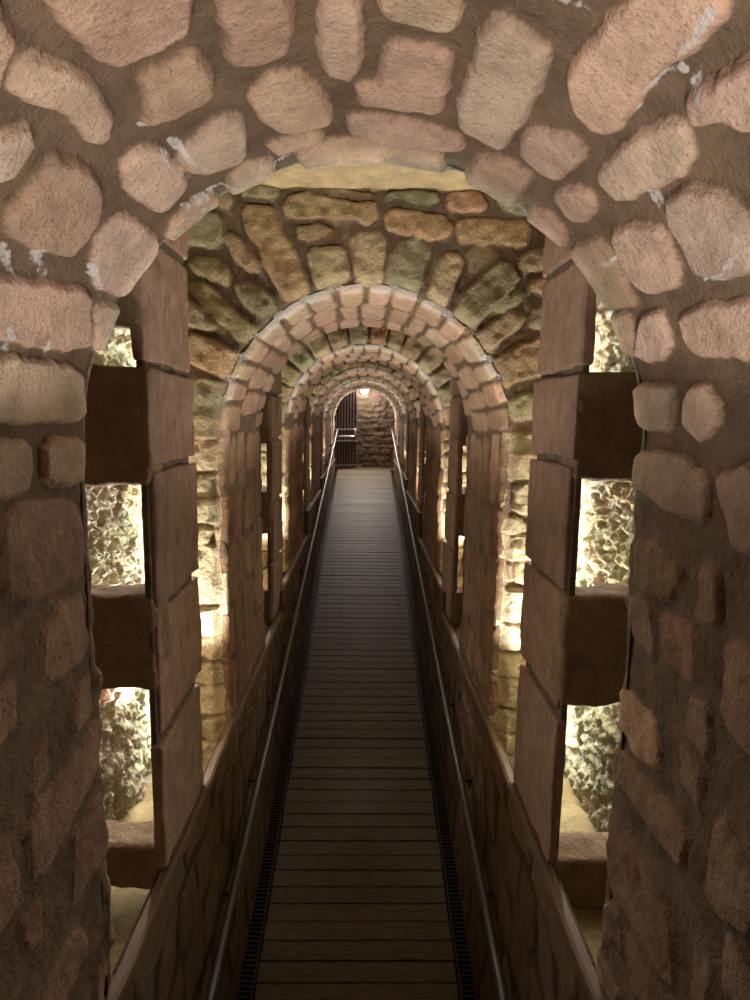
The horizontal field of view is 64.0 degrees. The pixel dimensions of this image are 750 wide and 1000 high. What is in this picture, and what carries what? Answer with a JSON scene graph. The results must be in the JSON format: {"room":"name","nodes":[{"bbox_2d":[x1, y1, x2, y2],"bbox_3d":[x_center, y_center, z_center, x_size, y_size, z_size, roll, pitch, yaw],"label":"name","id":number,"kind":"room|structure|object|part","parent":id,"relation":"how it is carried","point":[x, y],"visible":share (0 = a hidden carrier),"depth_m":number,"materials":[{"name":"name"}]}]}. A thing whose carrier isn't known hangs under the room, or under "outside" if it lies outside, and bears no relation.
{"room":"stone tunnel walkway","nodes":[
{"label":"stone tunnel walkway","id":0,"kind":"room"},
{"bbox_2d":[85,328,334,999],"bbox_3d":[-0.943,0.122,6.929,0.456,4.153,11.480,1,8,-1],"label":"wall","id":1,"kind":"structure","parent":0,"point":[177,958],"depth_m":2.35,"materials":[{"name":"stone"}]},
{"bbox_2d":[84,229,203,888],"bbox_3d":[-0.790,-0.002,1.930,0.340,2.398,0.501,1,8,-1],"label":"stone pier","id":2,"kind":"object","parent":1,"relation":"on","point":[139,425],"visible":0.66,"depth_m":1.81,"materials":[{"name":"brown stone"}]},
{"bbox_2d":[104,611,282,999],"bbox_3d":[-0.653,1.021,2.804,0.039,0.044,3.050,1,8,-1],"label":"ledge","id":3,"kind":"object","parent":1,"relation":"attached to","point":[122,979],"visible":0.94,"depth_m":1.88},
{"bbox_2d":[204,429,337,999],"bbox_3d":[-0.693,0.288,6.796,0.088,1.969,10.331,1,8,-1],"label":"handrail","id":4,"kind":"object","parent":1,"relation":"attached to","point":[215,971],"visible":0.88,"depth_m":3.03,"materials":[{"name":"metal"}]},
{"bbox_2d":[278,535,308,611],"bbox_3d":[-0.694,0.580,5.291,0.038,0.162,2.060,1,8,-1],"label":"strip","id":5,"kind":"object","parent":1,"relation":"attached to","point":[289,572],"visible":0.92,"depth_m":4.73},
{"bbox_2d":[306,489,321,534],"bbox_3d":[-0.724,0.106,7.234,0.039,0.262,1.980,1,8,-1],"label":"strip","id":6,"kind":"object","parent":1,"relation":"attached to","point":[312,503],"visible":0.94,"depth_m":6.38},
{"bbox_2d":[320,458,335,488],"bbox_3d":[-0.769,-0.487,10.053,0.039,0.152,3.830,1,8,-1],"label":"strip","id":7,"kind":"object","parent":1,"relation":"attached to","point":[334,459],"visible":0.66,"depth_m":8.67,"materials":[{"name":"grey metal"}]},
{"bbox_2d":[260,370,282,621],"bbox_3d":[-0.828,-0.353,4.088,0.343,2.301,0.521,1,8,-1],"label":"stone pier","id":8,"kind":"object","parent":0,"point":[271,426],"visible":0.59,"depth_m":4.00,"materials":[{"name":"brown stone"}]},
{"bbox_2d":[303,397,310,510],"bbox_3d":[-0.866,-0.757,6.387,0.340,2.143,0.407,1,8,-1],"label":"stone pier","id":9,"kind":"object","parent":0,"point":[306,459],"visible":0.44,"depth_m":6.31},
{"bbox_2d":[319,403,323,476],"bbox_3d":[-0.901,-1.178,8.533,0.334,1.901,0.463,1,8,-1],"label":"stone pier","id":10,"kind":"object","parent":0,"point":[321,435],"visible":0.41,"depth_m":8.45,"materials":[{"name":"brown stone"}]},
{"bbox_2d":[330,409,331,461],"bbox_3d":[-0.934,-1.550,10.676,0.335,1.761,0.332,1,8,-1],"label":"stone pier","id":11,"kind":"object","parent":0,"point":[331,409],"visible":0.19,"depth_m":10.73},
{"bbox_2d":[253,468,459,999],"bbox_3d":[-0.142,1.308,6.720,1.960,2.312,12.350,1,8,-1],"label":"floor","id":12,"kind":"structure","parent":0,"point":[393,468],"depth_m":3.92,"materials":[{"name":"stone"}]},
{"bbox_2d":[234,470,336,999],"bbox_3d":[-0.712,1.013,7.160,0.096,1.861,9.882,1,8,-1],"label":"drain grating","id":13,"kind":"object","parent":12,"relation":"on","point":[250,965],"visible":0.71,"depth_m":3.93,"materials":[{"name":"black metal"}]},
{"bbox_2d":[254,467,458,999],"bbox_3d":[-0.152,0.970,7.481,1.200,1.873,10.510,1,8,-1],"label":"wooden walkway","id":14,"kind":"object","parent":12,"relation":"on","point":[357,910],"visible":1,"depth_m":4.02,"materials":[{"name":"wood"}]},
{"bbox_2d":[391,471,479,999],"bbox_3d":[0.415,1.027,7.181,0.096,1.861,9.882,1,8,-1],"label":"drain grating","id":15,"kind":"object","parent":12,"relation":"on","point":[467,989],"visible":0.75,"depth_m":3.95,"materials":[{"name":"black metal"}]},
{"bbox_2d":[320,376,406,522],"bbox_3d":[-0.173,-0.671,9.747,1.920,3.320,1.312,1,8,-1],"label":"stone arch","id":16,"kind":"object","parent":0,"point":[398,400],"visible":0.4,"depth_m":9.20,"materials":[{"name":"brown stone"}]},
{"bbox_2d":[261,324,466,705],"bbox_3d":[-0.105,0.336,5.379,1.920,4.100,1.243,1,8,-1],"label":"stone arch","id":17,"kind":"object","parent":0,"point":[427,373],"visible":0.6,"depth_m":4.78,"materials":[{"name":"brown stone"}]},
{"bbox_2d":[183,184,545,945],"bbox_3d":[-0.070,0.856,3.180,1.920,4.520,0.985,1,8,-1],"label":"stone arch","id":18,"kind":"object","parent":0,"point":[271,271],"visible":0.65,"depth_m":2.56,"materials":[{"name":"beige stone"}]},
{"bbox_2d":[303,361,425,578],"bbox_3d":[-0.137,-0.169,7.469,1.921,3.680,1.264,1,8,-1],"label":"stone arch","id":19,"kind":"object","parent":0,"point":[376,370],"visible":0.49,"depth_m":6.95,"materials":[{"name":"brown stone"}]},
{"bbox_2d":[331,385,398,475],"bbox_3d":[-0.201,-1.139,11.572,1.920,2.900,0.667,1,8,-1],"label":"stone arch","id":20,"kind":"object","parent":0,"point":[360,387],"visible":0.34,"depth_m":11.26,"materials":[{"name":"brown stone"}]},
{"bbox_2d":[334,391,356,467],"bbox_3d":[-0.594,-1.493,11.958,0.500,1.720,0.098,-2,8,-18],"label":"door","id":21,"kind":"structure","parent":20,"relation":"attached to","point":[345,448],"depth_m":12.01,"materials":[{"name":"black metal"}]},
{"bbox_3d":[-0.609,-0.694,12.079,0.500,0.045,0.018,-2,8,-18],"label":"cross rail","id":22,"kind":"part","parent":21,"relation":"part of","materials":[{"name":"black metal"}]},
{"bbox_3d":[-0.602,-1.182,12.011,0.500,0.030,0.018,-2,8,-18],"label":"cross rail","id":23,"kind":"part","parent":21,"relation":"part of","materials":[{"name":"metal"}]},
{"bbox_2d":[258,163,484,192],"bbox_3d":[-0.101,-1.894,6.737,2.040,0.080,11.330,1,8,-1],"label":"ceiling","id":24,"kind":"structure","parent":0,"point":[361,177],"depth_m":2.33,"materials":[{"name":"stone"}]},
{"bbox_2d":[0,0,749,999],"bbox_3d":[-0.029,1.308,0.609,1.920,4.700,1.844,1,8,-1],"label":"stone arch","id":25,"kind":"object","parent":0,"point":[620,129],"visible":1,"depth_m":1.00,"materials":[{"name":"brown stone"}]},
{"bbox_2d":[357,390,394,467],"bbox_3d":[-0.212,-1.667,12.458,1.998,2.079,0.120,1,8,-2],"label":"wall","id":26,"kind":"structure","parent":0,"point":[375,413],"depth_m":12.47,"materials":[{"name":"brown stone"}]},
{"bbox_2d":[394,294,635,999],"bbox_3d":[0.681,0.144,6.960,0.456,4.153,11.480,1,8,-1],"label":"wall","id":27,"kind":"structure","parent":0,"point":[537,962],"depth_m":2.38,"materials":[{"name":"stone"}]},
{"bbox_2d":[397,415,399,456],"bbox_3d":[0.578,-1.530,10.699,0.333,1.762,0.319,1,8,-1],"label":"stone pier","id":28,"kind":"object","parent":27,"relation":"on","point":[398,435],"visible":0.2,"depth_m":10.66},
{"bbox_2d":[393,459,407,489],"bbox_3d":[0.406,-0.471,10.075,0.039,0.152,3.830,1,8,-1],"label":"strip","id":29,"kind":"object","parent":27,"relation":"attached to","point":[394,461],"visible":0.72,"depth_m":8.75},
{"bbox_2d":[405,408,409,477],"bbox_3d":[0.615,-1.159,8.559,0.340,1.901,0.496,1,8,-1],"label":"stone pier","id":30,"kind":"object","parent":27,"relation":"on","point":[407,422],"visible":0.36,"depth_m":8.48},
{"bbox_2d":[406,490,421,535],"bbox_3d":[0.451,0.121,7.256,0.039,0.262,1.980,1,8,-1],"label":"strip","id":31,"kind":"object","parent":27,"relation":"attached to","point":[419,513],"visible":0.91,"depth_m":6.31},
{"bbox_2d":[417,401,425,511],"bbox_3d":[0.645,-0.738,6.421,0.335,2.142,0.434,1,8,-1],"label":"stone pier","id":32,"kind":"object","parent":27,"relation":"on","point":[421,468],"visible":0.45,"depth_m":6.32,"materials":[{"name":"brown stone"}]},
{"bbox_2d":[418,536,445,612],"bbox_3d":[0.481,0.596,5.313,0.039,0.162,2.060,1,8,-1],"label":"strip","id":33,"kind":"object","parent":27,"relation":"attached to","point":[436,575],"visible":0.91,"depth_m":4.77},
{"bbox_2d":[391,429,508,999],"bbox_3d":[0.431,0.302,6.817,0.088,1.969,10.331,1,8,-1],"label":"handrail","id":34,"kind":"object","parent":27,"relation":"attached to","point":[499,976],"visible":0.84,"depth_m":3.06,"materials":[{"name":"metal"}]},
{"bbox_2d":[442,375,467,622],"bbox_3d":[0.685,-0.333,4.115,0.339,2.302,0.527,1,8,-1],"label":"stone pier","id":35,"kind":"object","parent":27,"relation":"on","point":[455,497],"visible":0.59,"depth_m":4.03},
{"bbox_2d":[441,613,602,999],"bbox_3d":[0.521,1.037,2.825,0.039,0.044,3.050,1,8,-1],"label":"ledge","id":36,"kind":"object","parent":27,"relation":"attached to","point":[587,974],"visible":0.95,"depth_m":1.92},
{"bbox_2d":[513,235,642,909],"bbox_3d":[0.714,0.059,1.984,0.351,2.493,0.509,1,8,-1],"label":"stone pier","id":37,"kind":"object","parent":27,"relation":"on","point":[573,647],"visible":0.7,"depth_m":1.84,"materials":[{"name":"brown stone"}]}
]}

